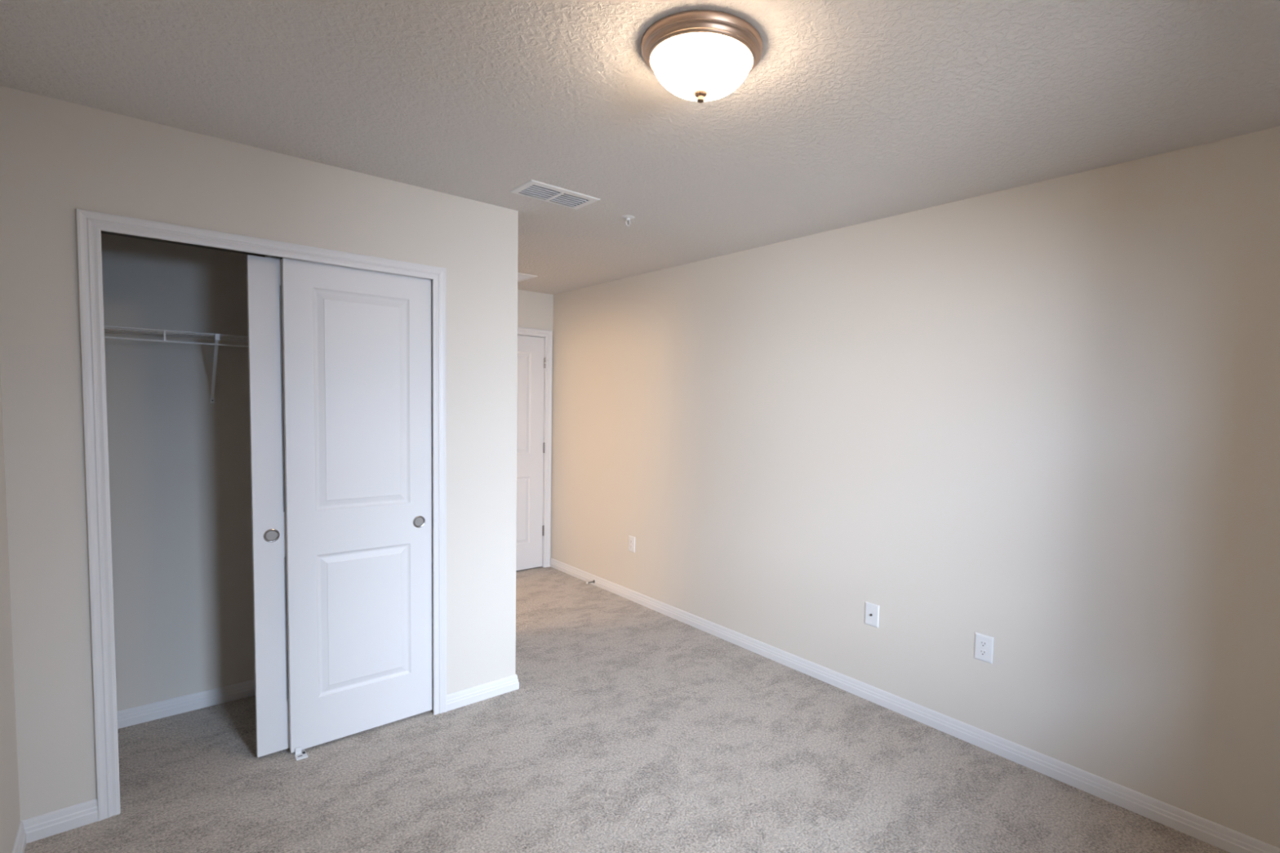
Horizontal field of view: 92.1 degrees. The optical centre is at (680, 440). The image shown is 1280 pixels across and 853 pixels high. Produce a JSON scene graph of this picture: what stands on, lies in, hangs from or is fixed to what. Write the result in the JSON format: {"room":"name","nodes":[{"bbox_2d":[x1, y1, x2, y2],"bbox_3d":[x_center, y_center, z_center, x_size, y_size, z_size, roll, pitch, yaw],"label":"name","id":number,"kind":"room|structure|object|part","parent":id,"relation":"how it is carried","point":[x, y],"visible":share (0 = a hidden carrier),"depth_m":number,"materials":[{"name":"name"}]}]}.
{"room":"empty bedroom","nodes":[
{"label":"empty bedroom","id":0,"kind":"room"},
{"bbox_2d":[0,370,20,852],"bbox_3d":[-1.734,0.159,1.402,0.115,2.440,5.672,-2,5,-41],"label":"wall","id":1,"kind":"structure","parent":0,"point":[10,819],"depth_m":1.91,"materials":[{"name":"beige paint"}]},
{"bbox_2d":[11,821,26,852],"bbox_3d":[-1.073,1.394,0.795,0.014,0.076,3.344,-2,5,-41],"label":"baseboard","id":2,"kind":"structure","parent":1,"relation":"attached to","point":[20,845],"depth_m":1.98,"materials":[{"name":"white paint"}]},
{"bbox_2d":[101,233,262,711],"bbox_3d":[-2.080,0.049,3.123,1.651,2.440,0.115,-2,5,-41],"label":"wall","id":3,"kind":"structure","parent":0,"point":[180,460],"depth_m":2.84,"materials":[{"name":"beige paint"}]},
{"bbox_2d":[104,324,248,403],"bbox_3d":[-1.930,-0.326,2.941,1.647,0.305,0.310,-2,5,-41],"label":"wire shelf","id":4,"kind":"object","parent":3,"relation":"attached to","point":[218,337],"visible":0.41,"depth_m":2.67,"materials":[{"name":"white metal"}]},
{"bbox_3d":[-1.929,-0.452,2.934,1.647,0.049,0.307,-2,5,-41],"label":"rail","id":5,"kind":"part","parent":4,"relation":"part of","materials":[{"name":"white plastic"}]},
{"bbox_2d":[117,679,254,728],"bbox_3d":[-2.063,1.232,3.145,1.651,0.076,0.014,-2,5,-41],"label":"baseboard","id":6,"kind":"structure","parent":3,"relation":"attached to","point":[170,707],"depth_m":2.90,"materials":[{"name":"white paint"}]},
{"bbox_2d":[0,85,518,820],"bbox_3d":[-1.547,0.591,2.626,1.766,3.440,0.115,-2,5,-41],"label":"wall","id":7,"kind":"structure","parent":0,"point":[58,157],"depth_m":2.13,"materials":[{"name":"beige paint"}]},
{"bbox_2d":[20,798,97,843],"bbox_3d":[-2.111,1.294,2.095,0.186,0.076,0.014,-2,5,-41],"label":"baseboard","id":8,"kind":"structure","parent":7,"relation":"attached to","point":[52,823],"depth_m":2.09,"materials":[{"name":"white paint"}]},
{"bbox_2d":[101,231,282,259],"bbox_3d":[-1.586,-0.743,2.493,1.112,0.014,0.088,-2,5,-41],"label":"door track","id":9,"kind":"object","parent":7,"relation":"attached to","point":[102,232],"visible":0.09,"depth_m":2.30,"materials":[{"name":"silver metal"}]},
{"bbox_2d":[246,254,289,757],"bbox_3d":[-1.506,0.272,2.667,0.580,2.041,0.038,-2,5,-41],"label":"sliding closet door","id":10,"kind":"structure","parent":9,"relation":"hanging from","point":[264,274],"depth_m":2.50,"materials":[{"name":"white paint"}]},
{"bbox_2d":[265,530,277,540],"bbox_3d":[-1.667,0.387,2.510,0.041,0.041,0.001,-2,5,-41],"label":"door pull","id":11,"kind":"object","parent":10,"relation":"attached to","point":[269,535],"depth_m":2.51,"materials":[{"name":"grey metal"}]},
{"bbox_3d":[-1.667,0.387,2.509,0.056,0.056,0.003,-2,5,-41],"label":"flush pull","id":12,"kind":"part","parent":10,"relation":"part of","materials":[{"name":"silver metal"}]},
{"bbox_2d":[281,257,432,752],"bbox_3d":[-1.395,0.272,2.709,0.580,2.047,0.038,-2,5,-41],"label":"sliding closet door","id":13,"kind":"structure","parent":9,"relation":"hanging from","point":[357,343],"depth_m":2.67,"materials":[{"name":"white paint"}]},
{"bbox_3d":[-1.213,0.376,2.855,0.056,0.056,0.003,-2,5,-41],"label":"flush pull","id":14,"kind":"part","parent":13,"relation":"part of","materials":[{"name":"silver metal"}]},
{"bbox_2d":[414,517,423,526],"bbox_3d":[-1.213,0.376,2.855,0.041,0.041,0.001,-2,5,-41],"label":"door pull","id":15,"kind":"object","parent":13,"relation":"attached to","point":[419,522],"depth_m":2.86,"materials":[{"name":"grey metal"}]},
{"bbox_2d":[75,208,446,821],"bbox_3d":[-1.601,0.265,2.542,1.217,2.099,0.131,-2,5,-41],"label":"door frame","id":16,"kind":"structure","parent":7,"relation":"attached to","point":[90,224],"depth_m":2.15,"materials":[{"name":"white paint"}]},
{"bbox_2d":[446,674,519,711],"bbox_3d":[-0.989,1.259,3.088,0.377,0.076,0.014,-2,5,-41],"label":"baseboard","id":17,"kind":"structure","parent":7,"relation":"attached to","point":[467,696],"depth_m":3.08,"materials":[{"name":"white paint"}]},
{"bbox_2d":[517,289,553,557],"bbox_3d":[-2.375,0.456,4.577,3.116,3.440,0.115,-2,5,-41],"label":"wall","id":18,"kind":"structure","parent":0,"point":[535,309],"depth_m":5.37,"materials":[{"name":"beige paint"}]},
{"bbox_2d":[515,335,550,570],"bbox_3d":[-1.507,0.122,5.226,0.846,2.042,0.099,-2,5,-41],"label":"door","id":19,"kind":"structure","parent":18,"relation":"in","point":[530,531],"depth_m":5.41,"materials":[{"name":"white paint"}]},
{"bbox_2d":[517,327,552,567],"bbox_3d":[-1.562,0.092,5.259,0.950,2.120,0.131,-2,5,-41],"label":"door frame","id":20,"kind":"structure","parent":18,"relation":"attached to","point":[548,335],"depth_m":5.50,"materials":[{"name":"white paint"}]},
{"bbox_2d":[24,566,1230,852],"bbox_3d":[-0.551,1.364,2.546,3.346,0.050,5.672,-2,5,-41],"label":"floor","id":21,"kind":"structure","parent":0,"point":[628,726],"depth_m":2.48,"materials":[{"name":"beige carpet"}]},
{"bbox_2d":[293,746,307,760],"bbox_3d":[-1.614,1.297,2.602,0.042,0.030,0.147,-2,5,-41],"label":"floor guide","id":22,"kind":"object","parent":21,"relation":"on","point":[299,754],"visible":0.59,"depth_m":2.57,"materials":[{"name":"white plastic"}]},
{"bbox_2d":[0,0,1279,294],"bbox_3d":[-0.497,-1.136,2.397,3.346,0.080,5.672,-2,5,-41],"label":"ceiling","id":23,"kind":"structure","parent":0,"point":[850,113],"depth_m":1.88,"materials":[{"name":"white paint"}]},
{"bbox_2d":[517,272,537,282],"bbox_3d":[-1.357,-1.287,4.700,0.352,0.081,0.429,-2,5,-41],"label":"ceiling vent","id":24,"kind":"object","parent":23,"relation":"in","point":[521,277],"visible":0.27,"depth_m":4.68,"materials":[{"name":"white metal"}]},
{"bbox_2d":[509,179,599,209],"bbox_3d":[-0.573,-1.157,2.817,0.353,0.082,0.206,-2,5,-41],"label":"ceiling vent","id":25,"kind":"object","parent":23,"relation":"in","point":[548,193],"visible":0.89,"depth_m":2.81,"materials":[{"name":"white metal"}]},
{"bbox_2d":[621,214,635,226],"bbox_3d":[-0.268,-1.111,3.126,0.067,0.046,0.067,-2,5,-41],"label":"sprinkler","id":26,"kind":"object","parent":23,"relation":"attached to","point":[628,217],"visible":1,"depth_m":3.12,"materials":[{"name":"white metal"}]},
{"bbox_2d":[640,9,763,102],"bbox_3d":[0.053,-0.967,1.631,0.320,0.140,0.320,-2,5,-41],"label":"ceiling light","id":27,"kind":"object","parent":23,"relation":"attached to","point":[699,55],"visible":1,"depth_m":1.54,"materials":[{"name":"white glass"}]},
{"bbox_3d":[0.053,-0.962,1.631,0.264,0.084,0.264,-2,5,-41],"label":"lamp shade","id":28,"kind":"part","parent":27,"relation":"part of","materials":[{"name":"white glass"}]},
{"bbox_2d":[551,126,1279,848],"bbox_3d":[0.686,0.084,3.542,0.115,2.440,5.672,-2,5,-41],"label":"wall","id":29,"kind":"structure","parent":0,"point":[1042,420],"depth_m":2.67,"materials":[{"name":"beige paint"}]},
{"bbox_2d":[628,535,635,552],"bbox_3d":[-0.376,0.784,4.673,0.008,0.119,0.080,-2,5,-41],"label":"power outlet","id":30,"kind":"object","parent":29,"relation":"attached to","point":[631,539],"visible":1,"depth_m":4.67,"materials":[{"name":"white plastic"}]},
{"bbox_2d":[864,601,879,627],"bbox_3d":[0.972,0.890,3.148,0.015,0.116,0.080,-2,5,-41],"label":"outlet","id":31,"kind":"object","parent":29,"relation":"attached to","point":[872,611],"visible":1,"depth_m":3.15,"materials":[{"name":"white plastic"}]},
{"bbox_2d":[550,557,1279,852],"bbox_3d":[0.584,1.262,3.601,0.014,0.076,5.357,-2,5,-41],"label":"baseboard","id":32,"kind":"structure","parent":29,"relation":"attached to","point":[1229,840],"depth_m":2.74,"materials":[{"name":"white paint"}]},
{"bbox_2d":[973,631,993,663],"bbox_3d":[1.342,0.920,2.735,0.008,0.119,0.080,-2,5,-41],"label":"power outlet","id":33,"kind":"object","parent":29,"relation":"attached to","point":[984,644],"visible":1,"depth_m":2.73,"materials":[{"name":"white plastic"}]},
{"bbox_2d":[978,648,986,655],"bbox_3d":[1.340,0.940,2.734,0.002,0.025,0.034,-2,5,-41],"label":"receptacle","id":34,"kind":"object","parent":33,"relation":"attached to","point":[981,651],"depth_m":2.73,"materials":[{"name":"white plastic"}]},
{"bbox_2d":[979,640,987,647],"bbox_3d":[1.341,0.901,2.732,0.002,0.025,0.034,-2,5,-41],"label":"receptacle","id":35,"kind":"object","parent":33,"relation":"attached to","point":[982,643],"depth_m":2.73,"materials":[{"name":"white plastic"}]}
]}

